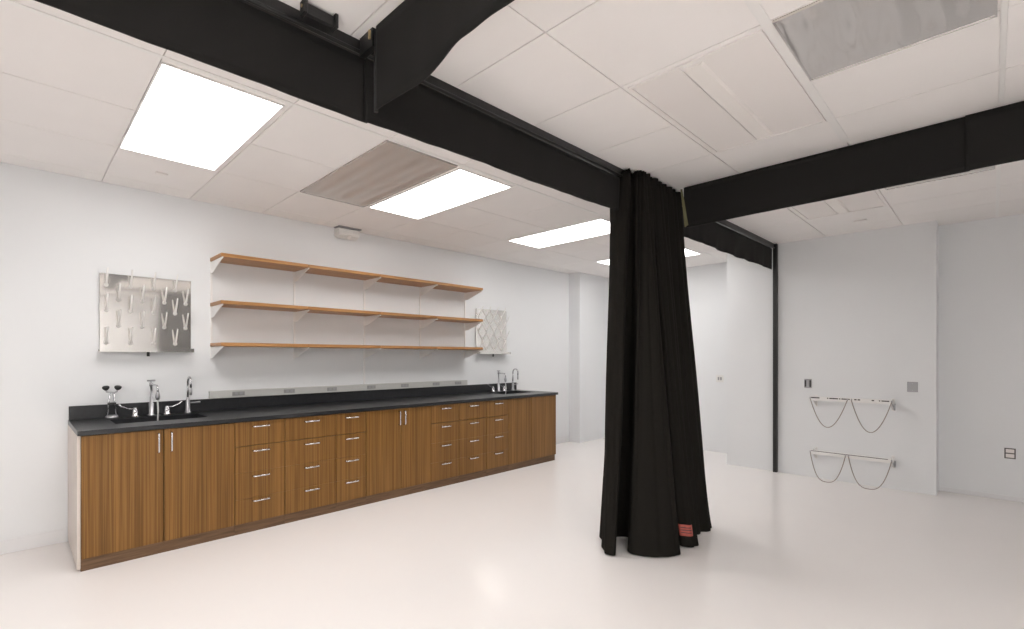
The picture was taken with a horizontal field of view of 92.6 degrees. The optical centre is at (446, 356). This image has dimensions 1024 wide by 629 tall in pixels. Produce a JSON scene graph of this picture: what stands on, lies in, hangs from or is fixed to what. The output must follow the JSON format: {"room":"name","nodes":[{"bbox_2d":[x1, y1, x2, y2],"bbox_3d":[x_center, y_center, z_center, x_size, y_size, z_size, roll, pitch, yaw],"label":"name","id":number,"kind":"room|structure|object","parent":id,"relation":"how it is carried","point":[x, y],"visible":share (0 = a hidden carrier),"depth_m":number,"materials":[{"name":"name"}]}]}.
{"room":"laboratory","nodes":[
{"label":"laboratory","id":0,"kind":"room"},
{"bbox_2d":[0,162,568,541],"bbox_3d":[-1.467,-0.015,4.933,9.170,2.790,0.120,0,0,-42],"label":"wall","id":1,"kind":"structure","parent":0,"point":[58,232],"depth_m":4.24,"materials":[{"name":"paint"}]},
{"bbox_2d":[0,529,65,554],"bbox_3d":[-3.847,1.330,2.730,2.685,0.100,0.006,0,0,-42],"label":"baseboard","id":2,"kind":"structure","parent":1,"relation":"attached to","point":[22,543],"depth_m":3.49,"materials":[{"name":"white plastic"}]},
{"bbox_2d":[98,267,193,355],"bbox_3d":[-2.416,-0.345,3.927,0.654,0.679,0.120,0,0,-42],"label":"drying rack","id":3,"kind":"object","parent":1,"relation":"attached to","point":[137,313],"visible":1,"depth_m":3.93,"materials":[{"name":"silver metal"}]},
{"bbox_2d":[98,348,193,351],"bbox_3d":[-2.418,-0.055,3.929,0.654,0.030,0.095,0,0,-42],"label":"drip tray","id":4,"kind":"object","parent":3,"relation":"on","point":[100,349],"depth_m":3.87,"materials":[{"name":"silver metal"}]},
{"bbox_2d":[210,256,222,358],"bbox_3d":[-1.981,-0.431,4.175,0.018,0.902,0.328,0,0,-42],"label":"shelf standard","id":5,"kind":"object","parent":1,"relation":"attached to","point":[213,265],"visible":0.99,"depth_m":4.26,"materials":[{"name":"white metal"}]},
{"bbox_2d":[210,253,307,271],"bbox_3d":[-1.697,-0.857,4.423,0.778,0.030,0.308,0,0,-42],"label":"shelf board","id":6,"kind":"object","parent":5,"relation":"on","point":[227,258],"visible":1,"depth_m":4.37,"materials":[{"name":"brown wood"}]},
{"bbox_2d":[210,342,307,347],"bbox_3d":[-1.697,-0.107,4.423,0.778,0.030,0.308,0,0,-42],"label":"shelf board","id":7,"kind":"object","parent":5,"relation":"on","point":[224,344],"visible":1,"depth_m":4.26,"materials":[{"name":"brown wood"}]},
{"bbox_2d":[210,300,307,311],"bbox_3d":[-1.697,-0.461,4.423,0.778,0.030,0.308,0,0,-42],"label":"shelf board","id":8,"kind":"object","parent":5,"relation":"on","point":[229,304],"visible":1,"depth_m":4.34,"materials":[{"name":"brown wood"}]},
{"bbox_2d":[69,382,516,419],"bbox_3d":[-0.912,0.421,5.329,5.125,0.104,0.020,0,0,-42],"label":"backsplash","id":9,"kind":"structure","parent":1,"relation":"attached to","point":[86,411],"depth_m":4.64,"materials":[{"name":"black plastic"}]},
{"bbox_2d":[293,268,308,358],"bbox_3d":[-1.407,-0.431,4.686,0.018,0.902,0.328,0,0,-42],"label":"shelf standard","id":10,"kind":"object","parent":1,"relation":"attached to","point":[297,275],"visible":0.85,"depth_m":4.76,"materials":[{"name":"white metal"}]},
{"bbox_2d":[295,265,379,279],"bbox_3d":[-1.104,-0.857,4.951,0.803,0.030,0.308,0,0,-42],"label":"shelf board","id":11,"kind":"object","parent":10,"relation":"on","point":[313,269],"visible":0.86,"depth_m":4.89,"materials":[{"name":"brown wood"}]},
{"bbox_2d":[300,344,379,348],"bbox_3d":[-1.104,-0.107,4.951,0.803,0.030,0.308,0,0,-42],"label":"shelf board","id":12,"kind":"object","parent":10,"relation":"on","point":[309,345],"visible":0.78,"depth_m":4.80,"materials":[{"name":"brown wood"}]},
{"bbox_2d":[303,307,379,315],"bbox_3d":[-1.104,-0.461,4.951,0.803,0.030,0.308,0,0,-42],"label":"shelf board","id":13,"kind":"object","parent":10,"relation":"on","point":[321,310],"visible":0.86,"depth_m":4.86,"materials":[{"name":"brown wood"}]},
{"bbox_2d":[209,380,466,398],"bbox_3d":[-0.917,0.334,5.312,3.145,0.068,0.044,0,0,-42],"label":"raceway","id":14,"kind":"object","parent":1,"relation":"attached to","point":[360,387],"visible":1,"depth_m":4.99,"materials":[{"name":"grey metal"}]},
{"bbox_2d":[232,391,244,395],"bbox_3d":[-1.896,0.332,4.415,0.110,0.036,0.003,0,0,-42],"label":"outlet","id":15,"kind":"object","parent":14,"relation":"attached to","point":[234,393],"depth_m":4.41,"materials":[{"name":"grey plastic"}]},
{"bbox_2d":[284,389,294,392],"bbox_3d":[-1.537,0.332,4.734,0.110,0.036,0.003,0,0,-42],"label":"outlet","id":16,"kind":"object","parent":14,"relation":"attached to","point":[285,390],"depth_m":4.73,"materials":[{"name":"grey plastic"}]},
{"bbox_2d":[327,387,336,390],"bbox_3d":[-1.194,0.332,5.040,0.110,0.036,0.003,0,0,-42],"label":"outlet","id":17,"kind":"object","parent":14,"relation":"attached to","point":[328,388],"depth_m":5.04,"materials":[{"name":"grey plastic"}]},
{"bbox_2d":[334,225,360,240],"bbox_3d":[-1.053,-1.302,5.130,0.270,0.112,0.134,0,0,-42],"label":"sensor","id":18,"kind":"object","parent":1,"relation":"attached to","point":[344,232],"visible":1,"depth_m":5.08,"materials":[{"name":"white plastic"}]},
{"bbox_2d":[363,277,380,383],"bbox_3d":[-0.805,-0.292,5.222,0.018,1.179,0.328,0,0,-42],"label":"shelf standard","id":19,"kind":"object","parent":1,"relation":"attached to","point":[367,320],"visible":0.86,"depth_m":5.30,"materials":[{"name":"white metal"}]},
{"bbox_2d":[368,274,436,286],"bbox_3d":[-0.510,-0.857,5.480,0.781,0.030,0.308,0,0,-42],"label":"shelf board","id":20,"kind":"object","parent":19,"relation":"on","point":[384,278],"visible":0.86,"depth_m":5.42,"materials":[{"name":"brown wood"}]},
{"bbox_2d":[419,284,437,358],"bbox_3d":[-0.220,-0.431,5.743,0.018,0.902,0.328,0,0,-42],"label":"shelf standard","id":21,"kind":"object","parent":1,"relation":"attached to","point":[422,290],"visible":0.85,"depth_m":5.81,"materials":[{"name":"white metal"}]},
{"bbox_2d":[370,345,436,348],"bbox_3d":[-0.510,-0.107,5.480,0.781,0.030,0.308,0,0,-42],"label":"shelf board","id":22,"kind":"object","parent":21,"relation":"on","point":[381,346],"visible":0.78,"depth_m":5.34,"materials":[{"name":"brown wood"}]},
{"bbox_2d":[372,312,436,319],"bbox_3d":[-0.510,-0.461,5.480,0.781,0.030,0.308,0,0,-42],"label":"shelf board","id":23,"kind":"object","parent":21,"relation":"on","point":[383,314],"visible":0.86,"depth_m":5.42,"materials":[{"name":"brown wood"}]},
{"bbox_2d":[464,290,482,358],"bbox_3d":[0.340,-0.431,6.242,0.018,0.902,0.328,0,0,-42],"label":"shelf standard","id":24,"kind":"object","parent":1,"relation":"attached to","point":[467,326],"visible":0.86,"depth_m":6.31,"materials":[{"name":"white metal"}]},
{"bbox_2d":[424,282,482,292],"bbox_3d":[0.069,-0.857,5.996,0.764,0.030,0.308,0,0,-42],"label":"shelf board","id":25,"kind":"object","parent":24,"relation":"on","point":[441,286],"visible":0.86,"depth_m":5.96,"materials":[{"name":"brown wood"}]},
{"bbox_2d":[426,316,482,322],"bbox_3d":[0.069,-0.461,5.996,0.764,0.030,0.308,0,0,-42],"label":"shelf board","id":26,"kind":"object","parent":24,"relation":"on","point":[440,318],"visible":0.8,"depth_m":5.93,"materials":[{"name":"brown wood"}]},
{"bbox_2d":[437,346,482,349],"bbox_3d":[0.069,-0.107,5.996,0.764,0.030,0.308,0,0,-42],"label":"shelf board","id":27,"kind":"object","parent":24,"relation":"on","point":[438,348],"visible":0.86,"depth_m":5.95,"materials":[{"name":"brown wood"}]},
{"bbox_2d":[476,307,510,356],"bbox_3d":[0.640,-0.345,6.648,0.615,0.679,0.120,0,0,-42],"label":"drying rack","id":28,"kind":"object","parent":1,"relation":"attached to","point":[490,334],"visible":0.98,"depth_m":6.65,"materials":[{"name":"silver metal"}]},
{"bbox_2d":[476,352,510,353],"bbox_3d":[0.638,-0.055,6.650,0.615,0.030,0.095,0,0,-42],"label":"drip tray","id":29,"kind":"object","parent":28,"relation":"on","point":[478,352],"depth_m":6.59,"materials":[{"name":"silver metal"}]},
{"bbox_2d":[556,435,568,443],"bbox_3d":[1.508,1.330,7.498,1.305,0.100,0.006,0,0,-42],"label":"baseboard","id":30,"kind":"structure","parent":1,"relation":"attached to","point":[563,439],"depth_m":7.80,"materials":[{"name":"white plastic"}]},
{"bbox_2d":[0,438,1023,628],"bbox_3d":[1.550,1.440,2.184,10.320,0.120,8.300,0,0,-42],"label":"floor","id":31,"kind":"structure","parent":0,"point":[520,548],"depth_m":3.14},
{"bbox_2d":[68,423,234,571],"bbox_3d":[-2.225,0.942,3.674,0.972,0.874,0.746,0,0,-42],"label":"base cabinet","id":32,"kind":"object","parent":31,"relation":"on","point":[129,499],"visible":0.95,"depth_m":3.38,"materials":[{"name":"brown wood"}]},
{"bbox_2d":[68,382,557,435],"bbox_3d":[-0.673,0.436,5.066,5.139,0.135,0.732,0,0,-42],"label":"countertop","id":33,"kind":"structure","parent":32,"relation":"on","point":[85,420],"depth_m":4.46,"materials":[{"name":"black stone"}]},
{"bbox_2d":[102,385,121,418],"bbox_3d":[-2.586,0.346,3.743,0.128,0.254,0.088,0,0,-42],"label":"eyewash","id":34,"kind":"object","parent":33,"relation":"on","point":[117,387],"visible":1,"depth_m":3.73,"materials":[{"name":"grey metal"}]},
{"bbox_2d":[118,380,181,420],"bbox_3d":[-2.382,0.379,3.896,0.340,0.390,0.341,0,0,1],"label":"faucet","id":35,"kind":"object","parent":33,"relation":"on","point":[157,396],"visible":0.98,"depth_m":3.90,"materials":[{"name":"grey metal"}]},
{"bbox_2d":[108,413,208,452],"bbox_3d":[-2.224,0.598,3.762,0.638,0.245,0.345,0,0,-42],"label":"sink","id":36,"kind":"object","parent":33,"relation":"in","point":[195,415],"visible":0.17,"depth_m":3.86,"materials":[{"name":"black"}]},
{"bbox_2d":[184,376,199,412],"bbox_3d":[-2.136,0.316,4.091,0.123,0.313,0.130,0,0,-42],"label":"gooseneck faucet","id":37,"kind":"object","parent":33,"relation":"on","point":[189,391],"visible":1,"depth_m":4.08,"materials":[{"name":"grey metal"}]},
{"bbox_2d":[488,370,506,393],"bbox_3d":[0.724,0.379,6.630,0.262,0.390,0.335,0,0,21],"label":"faucet","id":38,"kind":"object","parent":33,"relation":"on","point":[505,378],"visible":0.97,"depth_m":6.66,"materials":[{"name":"grey metal"}]},
{"bbox_2d":[491,391,527,398],"bbox_3d":[0.849,0.598,6.498,0.628,0.245,0.345,0,0,-42],"label":"sink","id":39,"kind":"object","parent":33,"relation":"in","point":[507,392],"visible":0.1,"depth_m":6.70,"materials":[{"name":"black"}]},
{"bbox_2d":[511,368,518,389],"bbox_3d":[0.986,0.316,6.871,0.123,0.313,0.130,0,0,-42],"label":"gooseneck faucet","id":40,"kind":"object","parent":33,"relation":"on","point":[513,384],"visible":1,"depth_m":6.86,"materials":[{"name":"grey metal"}]},
{"bbox_2d":[235,418,284,534],"bbox_3d":[-1.712,0.942,4.130,0.398,0.874,0.746,0,0,-42],"label":"base cabinet","id":41,"kind":"object","parent":31,"relation":"on","point":[259,445],"visible":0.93,"depth_m":3.87,"materials":[{"name":"brown wood"}]},
{"bbox_2d":[284,414,335,523],"bbox_3d":[-1.388,0.942,4.418,0.469,0.874,0.746,0,0,-42],"label":"base cabinet","id":42,"kind":"object","parent":31,"relation":"on","point":[310,441],"visible":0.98,"depth_m":4.16,"materials":[{"name":"brown wood"}]},
{"bbox_2d":[335,411,365,511],"bbox_3d":[-1.096,0.942,4.679,0.312,0.874,0.746,0,0,-42],"label":"base cabinet","id":43,"kind":"object","parent":31,"relation":"on","point":[350,435],"visible":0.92,"depth_m":4.42,"materials":[{"name":"brown wood"}]},
{"bbox_2d":[365,406,430,503],"bbox_3d":[-0.685,0.942,5.044,0.786,0.874,0.746,0,0,-42],"label":"base cabinet","id":44,"kind":"object","parent":31,"relation":"on","point":[398,441],"visible":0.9,"depth_m":4.77,"materials":[{"name":"brown wood"}]},
{"bbox_2d":[431,403,458,488],"bbox_3d":[-0.242,0.942,5.439,0.399,0.874,0.746,0,0,-42],"label":"base cabinet","id":45,"kind":"object","parent":31,"relation":"on","point":[444,418],"visible":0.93,"depth_m":5.18,"materials":[{"name":"brown wood"}]},
{"bbox_2d":[458,401,485,482],"bbox_3d":[0.071,0.942,5.718,0.436,0.874,0.746,0,0,-42],"label":"base cabinet","id":46,"kind":"object","parent":31,"relation":"on","point":[472,415],"visible":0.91,"depth_m":5.46,"materials":[{"name":"brown wood"}]},
{"bbox_2d":[486,399,508,475],"bbox_3d":[0.379,0.942,5.992,0.386,0.874,0.746,0,0,-42],"label":"base cabinet","id":47,"kind":"object","parent":31,"relation":"on","point":[497,411],"visible":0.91,"depth_m":5.73,"materials":[{"name":"brown wood"}]},
{"bbox_2d":[509,395,555,470],"bbox_3d":[0.868,0.942,6.451,0.952,0.874,0.711,0,0,-42],"label":"base cabinet","id":48,"kind":"object","parent":31,"relation":"on","point":[532,420],"visible":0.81,"depth_m":6.16,"materials":[{"name":"brown wood"}]},
{"bbox_2d":[773,244,777,471],"bbox_3d":[3.945,0.012,5.828,0.053,2.736,0.042,0,0,-42],"label":"post","id":49,"kind":"object","parent":31,"relation":"on","point":[775,250],"visible":1,"depth_m":5.81,"materials":[{"name":"black"}]},
{"bbox_2d":[0,0,1023,277],"bbox_3d":[1.550,-1.390,2.184,10.020,0.060,8.000,0,0,-42],"label":"ceiling","id":50,"kind":"structure","parent":0,"point":[566,69],"depth_m":2.74,"materials":[{"name":"tile"}]},
{"bbox_2d":[155,171,167,175],"bbox_3d":[-2.111,-1.354,3.590,0.080,0.011,0.036,0,0,-42],"label":"clip","id":51,"kind":"object","parent":50,"relation":"attached to","point":[156,172],"visible":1,"depth_m":3.58,"materials":[{"name":"white metal"}]},
{"bbox_2d":[119,61,284,170],"bbox_3d":[-1.498,-1.355,2.874,0.585,0.009,1.215,0,0,-42],"label":"recessed light","id":52,"kind":"object","parent":50,"relation":"in","point":[184,116],"visible":1,"depth_m":2.76,"materials":[{"name":"white plastic"}]},
{"bbox_2d":[300,0,338,32],"bbox_3d":[-0.499,-1.332,1.891,0.148,0.055,0.043,0,0,-42],"label":"bracket","id":53,"kind":"object","parent":50,"relation":"attached to","point":[307,9],"visible":1,"depth_m":1.88,"materials":[{"name":"black metal"}]},
{"bbox_2d":[0,0,726,261],"bbox_3d":[0.285,-1.358,3.598,9.990,0.003,0.025,0,0,-42],"label":"trim","id":54,"kind":"structure","parent":50,"relation":"attached to","point":[11,2],"depth_m":2.46,"materials":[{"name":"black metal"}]},
{"bbox_2d":[300,140,457,206],"bbox_3d":[-0.564,-1.352,3.705,0.605,0.016,1.245,0,0,-42],"label":"panel","id":55,"kind":"object","parent":50,"relation":"attached to","point":[389,168],"visible":1,"depth_m":3.60,"materials":[{"name":"grey"}]},
{"bbox_2d":[34,0,774,268],"bbox_3d":[0.434,-1.192,2.820,9.181,0.335,0.078,0,0,-41],"label":"track","id":56,"kind":"object","parent":50,"relation":"attached to","point":[268,43],"visible":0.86,"depth_m":2.06,"materials":[{"name":"black metal"}]},
{"bbox_2d":[360,0,513,112],"bbox_3d":[0.330,-1.185,1.294,0.042,0.349,2.095,0,0,-42],"label":"valance","id":57,"kind":"object","parent":50,"relation":"hanging from","point":[408,45],"visible":1,"depth_m":1.80,"materials":[{"name":"black fabric"}]},
{"bbox_2d":[369,168,511,218],"bbox_3d":[-0.096,-1.355,4.122,0.570,0.009,1.205,0,0,-42],"label":"recessed light","id":58,"kind":"object","parent":50,"relation":"in","point":[459,186],"visible":1,"depth_m":4.04,"materials":[{"name":"white plastic"}]},
{"bbox_2d":[508,218,609,247],"bbox_3d":[1.324,-1.355,5.386,0.580,0.009,1.205,0,0,-42],"label":"recessed light","id":59,"kind":"object","parent":50,"relation":"in","point":[597,227],"visible":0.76,"depth_m":5.36,"materials":[{"name":"white plastic"}]},
{"bbox_2d":[596,259,608,264],"bbox_3d":[2.283,-1.355,6.901,0.352,0.009,0.210,0,0,-42],"label":"recessed light","id":60,"kind":"object","parent":50,"relation":"in","point":[606,262],"depth_m":6.87,"materials":[{"name":"white plastic"}]},
{"bbox_2d":[599,168,711,556],"bbox_3d":[1.583,0.010,3.725,1.179,2.730,0.608,0,0,-42],"label":"curtain","id":61,"kind":"object","parent":50,"relation":"hanging from","point":[654,490],"visible":1,"depth_m":3.51,"materials":[{"name":"black fabric"}]},
{"bbox_2d":[685,248,700,256],"bbox_3d":[3.090,-1.355,6.273,0.496,0.009,0.215,0,0,-42],"label":"recessed light","id":62,"kind":"object","parent":50,"relation":"in","point":[688,252],"depth_m":6.29,"materials":[{"name":"white plastic"}]},
{"bbox_2d":[628,29,825,153],"bbox_3d":[1.545,-1.353,2.618,1.170,0.013,0.588,0,0,-42],"label":"air diffuser","id":63,"kind":"object","parent":50,"relation":"attached to","point":[761,82],"visible":1,"depth_m":2.52,"materials":[{"name":"white metal"}]},
{"bbox_2d":[682,61,772,138],"bbox_3d":[1.545,-1.352,2.618,1.082,0.012,0.094,0,0,-42],"label":"basket","id":64,"kind":"object","parent":63,"relation":"on","point":[738,108],"depth_m":2.54,"materials":[{"name":"white"}]},
{"bbox_2d":[743,0,850,142],"bbox_3d":[0.777,-1.358,1.510,4.690,0.003,0.038,0,0,-42],"label":"trim","id":65,"kind":"structure","parent":50,"relation":"attached to","point":[754,6],"depth_m":2.24,"materials":[{"name":"white metal"}]},
{"bbox_2d":[790,190,885,219],"bbox_3d":[3.302,-1.353,4.179,1.170,0.013,0.580,0,0,-42],"label":"troffer","id":66,"kind":"object","parent":50,"relation":"attached to","point":[870,199],"visible":0.56,"depth_m":4.34,"materials":[{"name":"white"}]},
{"bbox_2d":[824,198,848,213],"bbox_3d":[3.302,-1.352,4.179,1.082,0.012,0.093,0,0,-42],"label":"basket","id":67,"kind":"object","parent":66,"relation":"on","point":[838,205],"depth_m":4.34,"materials":[{"name":"white"}]},
{"bbox_2d":[680,101,1023,227],"bbox_3d":[3.170,-1.196,2.477,0.074,0.327,3.844,0,0,-42],"label":"valance","id":68,"kind":"object","parent":50,"relation":"hanging from","point":[995,136],"visible":1,"depth_m":3.04,"materials":[{"name":"black fabric"}]},
{"bbox_2d":[772,0,997,80],"bbox_3d":[1.747,-1.353,1.941,0.620,0.012,0.604,0,0,-42],"label":"panel","id":69,"kind":"object","parent":50,"relation":"attached to","point":[825,37],"visible":1,"depth_m":1.98,"materials":[{"name":"grey metal"}]},
{"bbox_2d":[885,166,994,189],"bbox_3d":[3.520,-1.353,3.506,0.600,0.012,0.585,0,0,-42],"label":"panel","id":70,"kind":"object","parent":50,"relation":"attached to","point":[990,167],"visible":0.13,"depth_m":3.65,"materials":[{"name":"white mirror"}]},
{"bbox_2d":[995,164,1000,217],"bbox_3d":[4.204,-1.358,3.700,3.060,0.003,0.020,0,0,-42],"label":"trim","id":71,"kind":"structure","parent":50,"relation":"attached to","point":[998,172],"depth_m":3.90,"materials":[{"name":"white metal"}]},
{"bbox_2d":[998,0,1008,102],"bbox_3d":[1.205,-1.358,1.030,4.690,0.003,0.020,0,0,-42],"label":"trim","id":72,"kind":"structure","parent":50,"relation":"attached to","point":[1004,3],"depth_m":2.13,"materials":[{"name":"white metal"}]},
{"bbox_2d":[569,272,607,442],"bbox_3d":[2.342,-0.015,8.190,0.850,2.790,0.320,0,0,-42],"label":"wall column","id":73,"kind":"structure","parent":0,"point":[588,293],"depth_m":7.94,"materials":[{"name":"paint"}]},
{"bbox_2d":[608,262,726,452],"bbox_3d":[3.518,-0.015,7.598,0.120,2.790,2.130,0,0,-42],"label":"wall","id":74,"kind":"structure","parent":0,"point":[707,284],"depth_m":7.12,"materials":[{"name":"paint"}]},
{"bbox_2d":[716,375,723,381],"bbox_3d":[3.945,0.312,7.019,0.012,0.105,0.098,0,0,-42],"label":"light switch","id":75,"kind":"object","parent":74,"relation":"attached to","point":[719,378],"visible":1,"depth_m":7.02,"materials":[{"name":"white plastic"}]},
{"bbox_2d":[727,221,938,495],"bbox_3d":[4.571,-0.015,5.836,0.890,2.790,1.902,0,0,-42],"label":"wall","id":76,"kind":"structure","parent":0,"point":[858,312],"depth_m":5.40,"materials":[{"name":"paint"}]},
{"bbox_2d":[804,379,811,387],"bbox_3d":[4.170,0.306,5.608,0.012,0.104,0.070,0,0,-42],"label":"switch plate","id":77,"kind":"object","parent":76,"relation":"attached to","point":[807,382],"visible":1,"depth_m":5.61,"materials":[{"name":"grey"}]},
{"bbox_2d":[810,447,895,489],"bbox_3d":[4.329,1.194,5.203,0.314,0.328,0.682,0,0,-42],"label":"rack","id":78,"kind":"object","parent":76,"relation":"attached to","point":[815,452],"visible":1,"depth_m":5.11,"materials":[{"name":"silver metal"}]},
{"bbox_2d":[811,450,887,459],"bbox_3d":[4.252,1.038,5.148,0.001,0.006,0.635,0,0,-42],"label":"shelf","id":79,"kind":"object","parent":78,"relation":"attached to","point":[861,457],"depth_m":5.15,"materials":[{"name":"grey metal"}]},
{"bbox_2d":[810,395,895,432],"bbox_3d":[4.329,0.607,5.203,0.314,0.343,0.682,0,0,-42],"label":"rack","id":80,"kind":"object","parent":76,"relation":"attached to","point":[816,398],"visible":1,"depth_m":5.10,"materials":[{"name":"silver metal"}]},
{"bbox_2d":[811,397,888,401],"bbox_3d":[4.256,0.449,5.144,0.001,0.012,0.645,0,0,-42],"label":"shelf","id":81,"kind":"object","parent":80,"relation":"attached to","point":[837,399],"depth_m":5.16,"materials":[{"name":"grey metal"}]},
{"bbox_2d":[907,382,917,391],"bbox_3d":[4.754,0.306,4.956,0.007,0.104,0.080,0,0,-42],"label":"blank plate","id":82,"kind":"object","parent":76,"relation":"attached to","point":[911,386],"visible":1,"depth_m":4.96,"materials":[{"name":"grey"}]},
{"bbox_2d":[939,214,1023,497],"bbox_3d":[6.565,-0.015,3.815,0.600,2.790,3.768,0,0,-42],"label":"wall","id":83,"kind":"structure","parent":0,"point":[981,262],"depth_m":4.80,"materials":[{"name":"paint"}]},
{"bbox_2d":[939,486,1023,502],"bbox_3d":[6.339,1.357,3.613,0.006,0.044,3.766,0,0,-42],"label":"baseboard","id":84,"kind":"structure","parent":83,"relation":"attached to","point":[954,490],"depth_m":4.79,"materials":[{"name":"white plastic"}]},
{"bbox_2d":[1004,448,1015,458],"bbox_3d":[5.405,0.926,4.658,0.010,0.100,0.072,0,0,-42],"label":"wall outlet","id":85,"kind":"object","parent":83,"relation":"attached to","point":[1010,453],"visible":1,"depth_m":4.66,"materials":[{"name":"white plastic"}]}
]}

